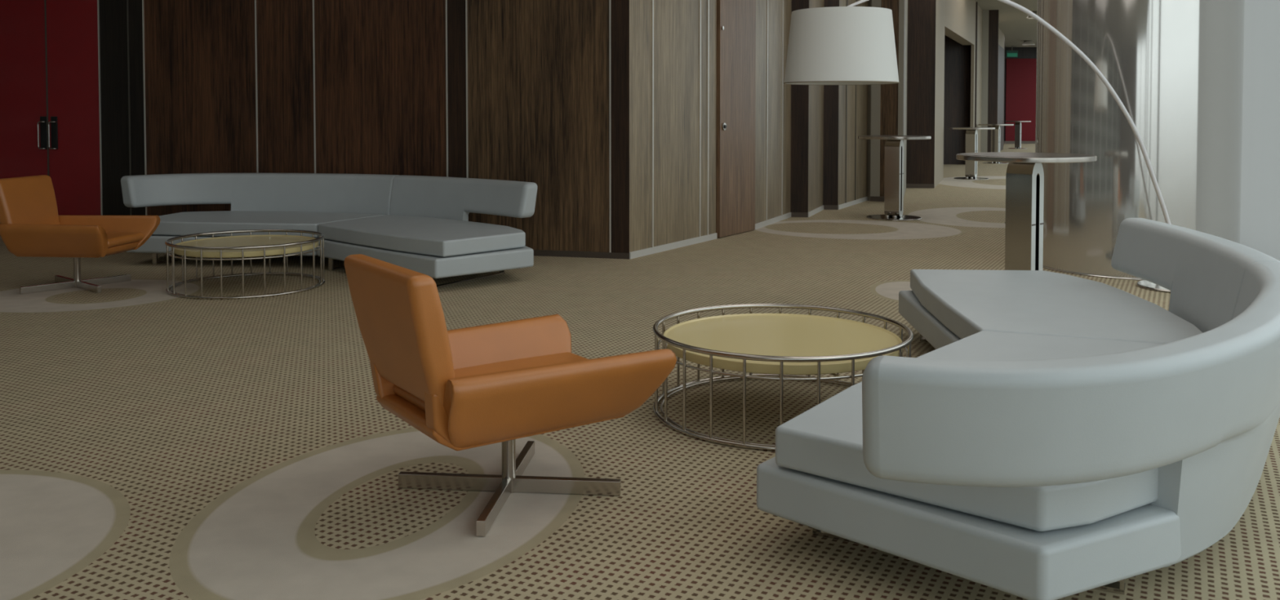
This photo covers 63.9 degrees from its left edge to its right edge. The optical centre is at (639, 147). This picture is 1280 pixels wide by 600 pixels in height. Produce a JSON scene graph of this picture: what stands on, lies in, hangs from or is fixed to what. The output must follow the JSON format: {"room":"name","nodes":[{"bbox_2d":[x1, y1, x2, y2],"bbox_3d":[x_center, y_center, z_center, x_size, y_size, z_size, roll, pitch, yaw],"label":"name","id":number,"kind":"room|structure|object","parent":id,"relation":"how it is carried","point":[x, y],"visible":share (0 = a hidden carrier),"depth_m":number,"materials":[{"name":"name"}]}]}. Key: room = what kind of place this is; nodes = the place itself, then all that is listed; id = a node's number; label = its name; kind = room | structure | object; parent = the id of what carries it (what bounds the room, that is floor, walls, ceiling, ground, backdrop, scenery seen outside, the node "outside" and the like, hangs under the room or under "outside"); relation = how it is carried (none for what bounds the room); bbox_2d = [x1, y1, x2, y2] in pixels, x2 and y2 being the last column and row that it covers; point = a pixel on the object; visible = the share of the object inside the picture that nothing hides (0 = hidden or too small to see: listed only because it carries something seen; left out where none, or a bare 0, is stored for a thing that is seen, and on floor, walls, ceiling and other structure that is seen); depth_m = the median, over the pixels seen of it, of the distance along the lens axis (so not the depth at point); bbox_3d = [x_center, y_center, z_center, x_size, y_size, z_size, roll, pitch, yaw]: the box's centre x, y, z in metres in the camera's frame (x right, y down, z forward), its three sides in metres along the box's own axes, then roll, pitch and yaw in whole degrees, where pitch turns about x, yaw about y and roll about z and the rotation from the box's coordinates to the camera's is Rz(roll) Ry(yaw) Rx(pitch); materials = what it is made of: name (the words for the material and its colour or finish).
{"room":"lobby lounge","nodes":[
{"label":"lobby lounge","id":0,"kind":"room"},
{"bbox_2d":[98,0,629,253],"bbox_3d":[-3.027,-1.183,10.639,6.048,4.480,0.080,0,2,14],"label":"wall","id":1,"kind":"structure","parent":0,"point":[538,70],"depth_m":10.51,"materials":[{"name":"brown wood"}]},
{"bbox_2d":[97,0,102,215],"bbox_3d":[-5.972,-1.206,11.329,0.014,4.480,0.012,0,2,14],"label":"trim","id":2,"kind":"structure","parent":1,"relation":"attached to","point":[98,15],"depth_m":11.35,"materials":[{"name":"silver metal"}]},
{"bbox_2d":[126,0,132,215],"bbox_3d":[-5.601,-1.203,11.236,0.014,4.480,0.012,0,2,14],"label":"trim","id":3,"kind":"structure","parent":1,"relation":"attached to","point":[127,11],"depth_m":11.25,"materials":[{"name":"grey metal"}]},
{"bbox_2d":[142,0,146,215],"bbox_3d":[-5.410,-1.202,11.188,0.014,4.480,0.012,0,2,14],"label":"trim","id":4,"kind":"structure","parent":1,"relation":"attached to","point":[143,18],"depth_m":11.20,"materials":[{"name":"silver metal"}]},
{"bbox_2d":[254,0,258,173],"bbox_3d":[-4.060,-1.190,10.852,0.014,4.480,0.012,0,2,14],"label":"trim","id":5,"kind":"structure","parent":1,"relation":"attached to","point":[255,35],"depth_m":10.86,"materials":[{"name":"silver metal"}]},
{"bbox_2d":[312,0,315,173],"bbox_3d":[-3.396,-1.185,10.686,0.014,4.480,0.012,0,2,14],"label":"trim","id":6,"kind":"structure","parent":1,"relation":"attached to","point":[313,44],"depth_m":10.70,"materials":[{"name":"silver metal"}]},
{"bbox_2d":[445,0,448,177],"bbox_3d":[-1.945,-1.173,10.324,0.014,4.480,0.012,0,2,14],"label":"trim","id":7,"kind":"structure","parent":1,"relation":"attached to","point":[446,95],"depth_m":10.34,"materials":[{"name":"silver metal"}]},
{"bbox_2d":[465,0,468,221],"bbox_3d":[-1.735,-1.171,10.272,0.014,4.480,0.012,0,2,14],"label":"trim","id":8,"kind":"structure","parent":1,"relation":"attached to","point":[466,16],"depth_m":10.29,"materials":[{"name":"silver metal"}]},
{"bbox_2d":[533,249,629,258],"bbox_3d":[-3.038,1.028,10.668,6.048,0.058,0.012,0,2,14],"label":"baseboard","id":9,"kind":"structure","parent":1,"relation":"attached to","point":[536,252],"depth_m":10.04,"materials":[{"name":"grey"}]},
{"bbox_2d":[608,0,611,252],"bbox_3d":[-0.288,-1.159,9.911,0.014,4.480,0.012,0,2,14],"label":"trim","id":10,"kind":"structure","parent":1,"relation":"attached to","point":[610,122],"depth_m":9.94,"materials":[{"name":"silver metal"}]},
{"bbox_2d":[0,143,1279,599],"bbox_3d":[2.261,0.727,22.133,15.565,0.100,60.798,1,2,20],"label":"floor","id":11,"kind":"structure","parent":0,"point":[155,444],"depth_m":4.35,"materials":[{"name":"carpet"}]},
{"bbox_2d":[0,174,159,293],"bbox_3d":[-4.580,0.689,8.309,0.992,0.892,0.854,0,2,5],"label":"swivel chair","id":12,"kind":"object","parent":11,"relation":"on","point":[31,225],"visible":1,"depth_m":8.17,"materials":[{"name":"orange leather"}]},
{"bbox_2d":[164,229,324,299],"bbox_3d":[-3.200,0.933,8.366,1.214,0.398,1.214,0,2,0],"label":"coffee table","id":13,"kind":"object","parent":11,"relation":"on","point":[251,246],"visible":1,"depth_m":8.16,"materials":[{"name":"metal"}]},
{"bbox_2d":[171,235,319,257],"bbox_3d":[-3.200,0.801,8.361,1.118,0.047,1.118,0,2,0],"label":"tabletop","id":14,"kind":"object","parent":13,"relation":"on","point":[244,240],"depth_m":8.22,"materials":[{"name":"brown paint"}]},
{"bbox_2d":[120,173,537,288],"bbox_3d":[-2.917,0.696,9.622,4.519,0.789,1.812,1,2,25],"label":"sectional sofa","id":15,"kind":"object","parent":11,"relation":"on","point":[420,224],"visible":0.93,"depth_m":9.67,"materials":[{"name":"grey leather"}]},
{"bbox_2d":[152,210,384,237],"bbox_3d":[-3.627,0.734,9.923,2.149,0.129,1.107,0,2,8],"label":"seat cushion","id":16,"kind":"object","parent":15,"relation":"on","point":[180,224],"depth_m":9.54,"materials":[{"name":"grey leather"}]},
{"bbox_2d":[318,214,525,257],"bbox_3d":[-1.975,0.760,9.136,2.149,0.129,1.107,2,3,43],"label":"seat cushion","id":17,"kind":"object","parent":15,"relation":"on","point":[398,235],"depth_m":8.62,"materials":[{"name":"grey leather"}]},
{"bbox_2d":[344,253,676,536],"bbox_3d":[-0.506,0.838,3.808,0.992,0.892,0.854,-1,2,-35],"label":"swivel chair","id":18,"kind":"object","parent":11,"relation":"on","point":[505,382],"visible":1,"depth_m":3.58,"materials":[{"name":"orange leather"}]},
{"bbox_2d":[653,303,913,451],"bbox_3d":[0.667,1.049,4.867,1.214,0.398,1.214,0,2,0],"label":"coffee table","id":19,"kind":"object","parent":11,"relation":"on","point":[780,346],"visible":0.84,"depth_m":4.75,"materials":[{"name":"metal"}]},
{"bbox_2d":[662,313,902,374],"bbox_3d":[0.667,0.917,4.863,1.118,0.047,1.118,0,2,0],"label":"tabletop","id":20,"kind":"object","parent":19,"relation":"on","point":[790,335],"depth_m":4.80,"materials":[{"name":"yellow paint"}]},
{"bbox_2d":[857,135,931,220],"bbox_3d":[3.420,0.399,13.821,0.930,1.107,0.930,1,2,32],"label":"table","id":21,"kind":"object","parent":11,"relation":"on","point":[894,144],"visible":1,"depth_m":13.74,"materials":[{"name":"silver metal"}]},
{"bbox_2d":[948,127,995,179],"bbox_3d":[7.140,0.123,22.116,0.930,1.107,0.930,1,2,36],"label":"table","id":22,"kind":"object","parent":11,"relation":"on","point":[971,134],"visible":0.99,"depth_m":22.03,"materials":[{"name":"silver metal"}]},
{"bbox_2d":[977,124,1013,164],"bbox_3d":[10.050,-0.105,29.012,0.930,1.107,0.930,1,2,36],"label":"table","id":23,"kind":"object","parent":11,"relation":"on","point":[995,134],"visible":0.85,"depth_m":28.92,"materials":[{"name":"silver metal"}]},
{"bbox_2d":[756,217,1279,599],"bbox_3d":[1.810,0.866,4.492,1.812,0.789,4.519,1,2,21],"label":"sectional sofa","id":24,"kind":"object","parent":11,"relation":"on","point":[1060,435],"visible":1,"depth_m":2.89,"materials":[{"name":"grey leather"}]},
{"bbox_2d":[775,330,1163,531],"bbox_3d":[1.495,0.937,3.792,1.107,0.129,2.149,2,2,39],"label":"seat cushion","id":25,"kind":"object","parent":24,"relation":"on","point":[822,446],"depth_m":3.04,"materials":[{"name":"grey leather"}]},
{"bbox_2d":[910,269,1202,343],"bbox_3d":[2.165,0.881,5.493,1.107,0.129,2.149,0,2,4],"label":"seat cushion","id":26,"kind":"object","parent":24,"relation":"on","point":[962,304],"depth_m":5.33,"materials":[{"name":"grey leather"}]},
{"bbox_2d":[1005,120,1031,148],"bbox_3d":[15.100,-0.503,41.006,0.930,1.107,0.930,1,2,36],"label":"table","id":27,"kind":"object","parent":11,"relation":"on","point":[1018,123],"visible":1,"depth_m":40.94,"materials":[{"name":"silver metal"}]},
{"bbox_2d":[955,151,1097,270],"bbox_3d":[2.835,0.606,7.574,0.930,1.107,0.930,-2,3,-42],"label":"table","id":28,"kind":"object","parent":11,"relation":"on","point":[1024,176],"visible":0.61,"depth_m":7.50,"materials":[{"name":"silver metal"}]},
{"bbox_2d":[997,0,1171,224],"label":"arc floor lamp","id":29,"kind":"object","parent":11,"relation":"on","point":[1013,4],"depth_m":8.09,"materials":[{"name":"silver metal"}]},
{"bbox_2d":[783,0,899,84],"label":"shade","id":30,"kind":"object","parent":29,"relation":"attached to","point":[851,44],"depth_m":7.24,"materials":[{"name":"white fabric"}]},
{"bbox_2d":[629,0,868,252],"bbox_3d":[1.737,-1.270,13.246,0.304,4.480,7.691,1,2,31],"label":"wall","id":31,"kind":"structure","parent":0,"point":[814,116],"depth_m":11.27,"materials":[{"name":"brown wood"}]},
{"bbox_2d":[651,0,653,247],"bbox_3d":[0.127,-1.170,10.248,0.012,4.480,0.022,1,2,31],"label":"trim","id":32,"kind":"structure","parent":31,"relation":"attached to","point":[652,1],"depth_m":10.27,"materials":[{"name":"silver metal"}]},
{"bbox_2d":[698,0,701,236],"bbox_3d":[0.653,-1.200,11.133,0.012,4.480,0.022,1,2,31],"label":"trim","id":33,"kind":"structure","parent":31,"relation":"attached to","point":[700,139],"depth_m":11.16,"materials":[{"name":"silver metal"}]},
{"bbox_2d":[706,0,709,235],"bbox_3d":[0.750,-1.205,11.298,0.012,4.480,0.022,1,2,31],"label":"trim","id":34,"kind":"structure","parent":31,"relation":"attached to","point":[708,68],"depth_m":11.32,"materials":[{"name":"silver metal"}]},
{"bbox_2d":[715,0,755,237],"bbox_3d":[1.133,-1.230,11.912,0.074,4.472,0.955,1,2,31],"label":"door","id":35,"kind":"structure","parent":31,"relation":"in","point":[735,91],"depth_m":11.87,"materials":[{"name":"brown wood"}]},
{"bbox_2d":[629,196,867,258],"bbox_3d":[1.778,0.937,13.296,0.238,0.065,7.692,1,2,31],"label":"baseboard","id":36,"kind":"structure","parent":31,"relation":"attached to","point":[636,254],"depth_m":11.51,"materials":[{"name":"silver metal"}]},
{"bbox_2d":[765,0,768,220],"bbox_3d":[1.593,-1.257,12.847,0.012,4.480,0.024,1,2,23],"label":"trim","id":37,"kind":"structure","parent":31,"relation":"attached to","point":[766,0],"depth_m":12.86,"materials":[{"name":"silver metal"}]},
{"bbox_2d":[781,0,783,215],"bbox_3d":[1.876,-1.278,13.503,0.012,4.480,0.024,1,2,23],"label":"trim","id":38,"kind":"structure","parent":31,"relation":"attached to","point":[782,0],"depth_m":13.52,"materials":[{"name":"silver metal"}]},
{"bbox_2d":[844,0,848,203],"bbox_3d":[3.090,-1.339,15.345,0.012,4.480,0.030,1,2,26],"label":"trim","id":39,"kind":"structure","parent":31,"relation":"attached to","point":[846,0],"depth_m":15.37,"materials":[{"name":"grey metal"}]},
{"bbox_2d":[854,0,857,199],"bbox_3d":[3.336,-1.356,15.848,0.012,4.480,0.030,1,2,26],"label":"trim","id":40,"kind":"structure","parent":31,"relation":"attached to","point":[856,0],"depth_m":15.88,"materials":[{"name":"grey metal"}]},
{"bbox_2d":[870,183,934,201],"bbox_3d":[4.619,0.777,17.908,0.507,0.080,3.360,1,2,24],"label":"baseboard","id":41,"kind":"structure","parent":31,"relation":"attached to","point":[873,198],"depth_m":19.33,"materials":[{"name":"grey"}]},
{"bbox_2d":[866,0,871,200],"bbox_3d":[3.730,-1.378,16.499,0.080,4.480,0.141,0,2,-8],"label":"wall","id":42,"kind":"structure","parent":0,"point":[869,1],"depth_m":16.53,"materials":[{"name":"beige laminate"}]},
{"bbox_2d":[870,0,881,196],"bbox_3d":[3.784,-1.376,16.436,0.149,4.480,0.080,1,2,20],"label":"wall","id":43,"kind":"structure","parent":0,"point":[875,89],"depth_m":16.44,"materials":[{"name":"beige laminate"}]},
{"bbox_2d":[880,0,905,196],"bbox_3d":[4.021,-1.373,16.340,0.358,4.480,0.080,1,2,23],"label":"wall","id":44,"kind":"structure","parent":0,"point":[889,92],"depth_m":16.33,"materials":[{"name":"brown wood"}]},
{"bbox_2d":[897,0,907,195],"bbox_3d":[4.561,-1.421,17.788,0.080,4.480,3.207,1,2,16],"label":"wall","id":45,"kind":"structure","parent":0,"point":[901,112],"depth_m":16.28,"materials":[{"name":"beige laminate"}]},
{"bbox_2d":[906,0,936,183],"bbox_3d":[5.290,-1.472,19.332,0.514,4.480,0.080,0,2,7],"label":"wall","id":46,"kind":"structure","parent":0,"point":[921,62],"depth_m":19.31,"materials":[{"name":"brown wood"}]},
{"bbox_2d":[933,0,945,187],"bbox_3d":[5.987,-1.515,20.625,0.080,4.480,2.869,1,2,20],"label":"wall","id":47,"kind":"structure","parent":0,"point":[940,4],"depth_m":20.52,"materials":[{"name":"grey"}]},
{"bbox_2d":[944,0,974,44],"bbox_3d":[7.662,-3.295,24.964,0.300,1.210,6.531,1,2,23],"label":"wall","id":48,"kind":"structure","parent":0,"point":[959,20],"depth_m":25.01,"materials":[{"name":"brown paint"}]},
{"bbox_2d":[943,1,977,164],"bbox_3d":[7.550,-1.772,28.397,3.500,4.480,0.080,0,2,0],"label":"wall","id":49,"kind":"structure","parent":0,"point":[957,103],"depth_m":28.37,"materials":[{"name":"brown wood"}]},
{"bbox_2d":[970,0,982,162],"bbox_3d":[9.608,-1.803,29.322,0.080,4.480,2.919,1,2,22],"label":"wall","id":50,"kind":"structure","parent":0,"point":[979,81],"depth_m":29.24,"materials":[{"name":"brown"}]},
{"bbox_2d":[981,9,998,152],"bbox_3d":[10.434,-1.847,30.645,0.461,4.480,0.080,0,2,13],"label":"wall","id":51,"kind":"structure","parent":0,"point":[993,14],"depth_m":30.60,"materials":[{"name":"brown wood"}]},
{"bbox_2d":[997,27,1004,151],"bbox_3d":[13.478,-2.106,38.467,0.080,4.480,3.258,1,2,23],"label":"wall","id":52,"kind":"structure","parent":0,"point":[1001,51],"depth_m":38.53,"materials":[{"name":"grey paint"}]},
{"bbox_2d":[1003,37,1004,145],"bbox_3d":[15.512,-2.285,43.862,0.080,4.480,8.287,1,2,20],"label":"wall","id":53,"kind":"structure","parent":0,"point":[1004,37],"depth_m":43.57,"materials":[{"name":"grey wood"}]},
{"bbox_2d":[974,0,1037,47],"bbox_3d":[2.261,-3.861,21.981,15.565,0.120,60.798,1,2,20],"label":"ceiling","id":54,"kind":"structure","parent":0,"point":[1014,23],"depth_m":34.39,"materials":[{"name":"beige paint"}]},
{"bbox_2d":[1005,45,1017,57],"bbox_3d":[16.950,-4.368,46.776,0.540,0.510,0.070,0,2,0],"label":"exit sign","id":55,"kind":"object","parent":54,"relation":"hanging from","point":[1011,53],"visible":1,"depth_m":46.76,"materials":[{"name":"teal plastic"}]},
{"bbox_2d":[1021,40,1035,45],"bbox_3d":[16.400,-4.416,43.377,0.540,0.190,0.540,0,2,0],"label":"spotlight","id":56,"kind":"object","parent":54,"relation":"hanging from","point":[1025,42],"visible":1,"depth_m":43.21,"materials":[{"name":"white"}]},
{"bbox_2d":[1026,11,1036,18],"bbox_3d":[12.000,-4.008,31.084,0.540,0.190,0.540,0,2,0],"label":"spotlight","id":57,"kind":"object","parent":54,"relation":"hanging from","point":[1034,12],"visible":0.21,"depth_m":30.98,"materials":[{"name":"silver metal"}]},
{"bbox_2d":[1240,0,1279,261],"bbox_3d":[5.862,-1.153,9.917,0.080,4.432,4.044,1,2,20],"label":"wall","id":58,"kind":"structure","parent":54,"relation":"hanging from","point":[1260,224],"depth_m":9.29,"materials":[{"name":"paint"}]},
{"bbox_2d":[1004,47,1036,141],"bbox_3d":[17.950,-2.416,47.786,3.500,4.480,0.080,0,2,0],"label":"wall","id":59,"kind":"structure","parent":0,"point":[1023,52],"depth_m":47.69,"materials":[{"name":"black paint"}]},
{"bbox_2d":[1004,58,1036,143],"bbox_3d":[17.850,-2.148,47.710,1.900,3.950,0.070,0,2,0],"label":"door","id":60,"kind":"structure","parent":59,"relation":"in","point":[1020,73],"depth_m":47.69,"materials":[{"name":"red paint"}]},
{"bbox_2d":[1035,0,1244,280],"bbox_3d":[4.540,-1.142,9.387,1.740,4.480,1.740,0,2,0],"label":"column","id":61,"kind":"structure","parent":0,"point":[1175,67],"depth_m":8.70,"materials":[{"name":"silver metal"}]},
{"bbox_3d":[-8.172,-1.226,11.923,1.657,4.480,0.487,0,2,0],"label":"wall","id":62,"kind":"structure","parent":0,"visible":0},
{"bbox_2d":[44,0,49,176],"bbox_3d":[-6.653,-1.212,11.498,0.012,4.480,0.012,0,2,14],"label":"door frame","id":63,"kind":"structure","parent":62,"relation":"attached to","point":[45,2],"depth_m":11.51,"materials":[{"name":"wood"}]},
{"bbox_2d":[0,0,101,235],"bbox_3d":[-6.666,-1.217,11.509,1.422,4.470,0.113,0,2,14],"label":"door","id":64,"kind":"structure","parent":62,"relation":"in","point":[72,25],"depth_m":11.50,"materials":[{"name":"red paint"}]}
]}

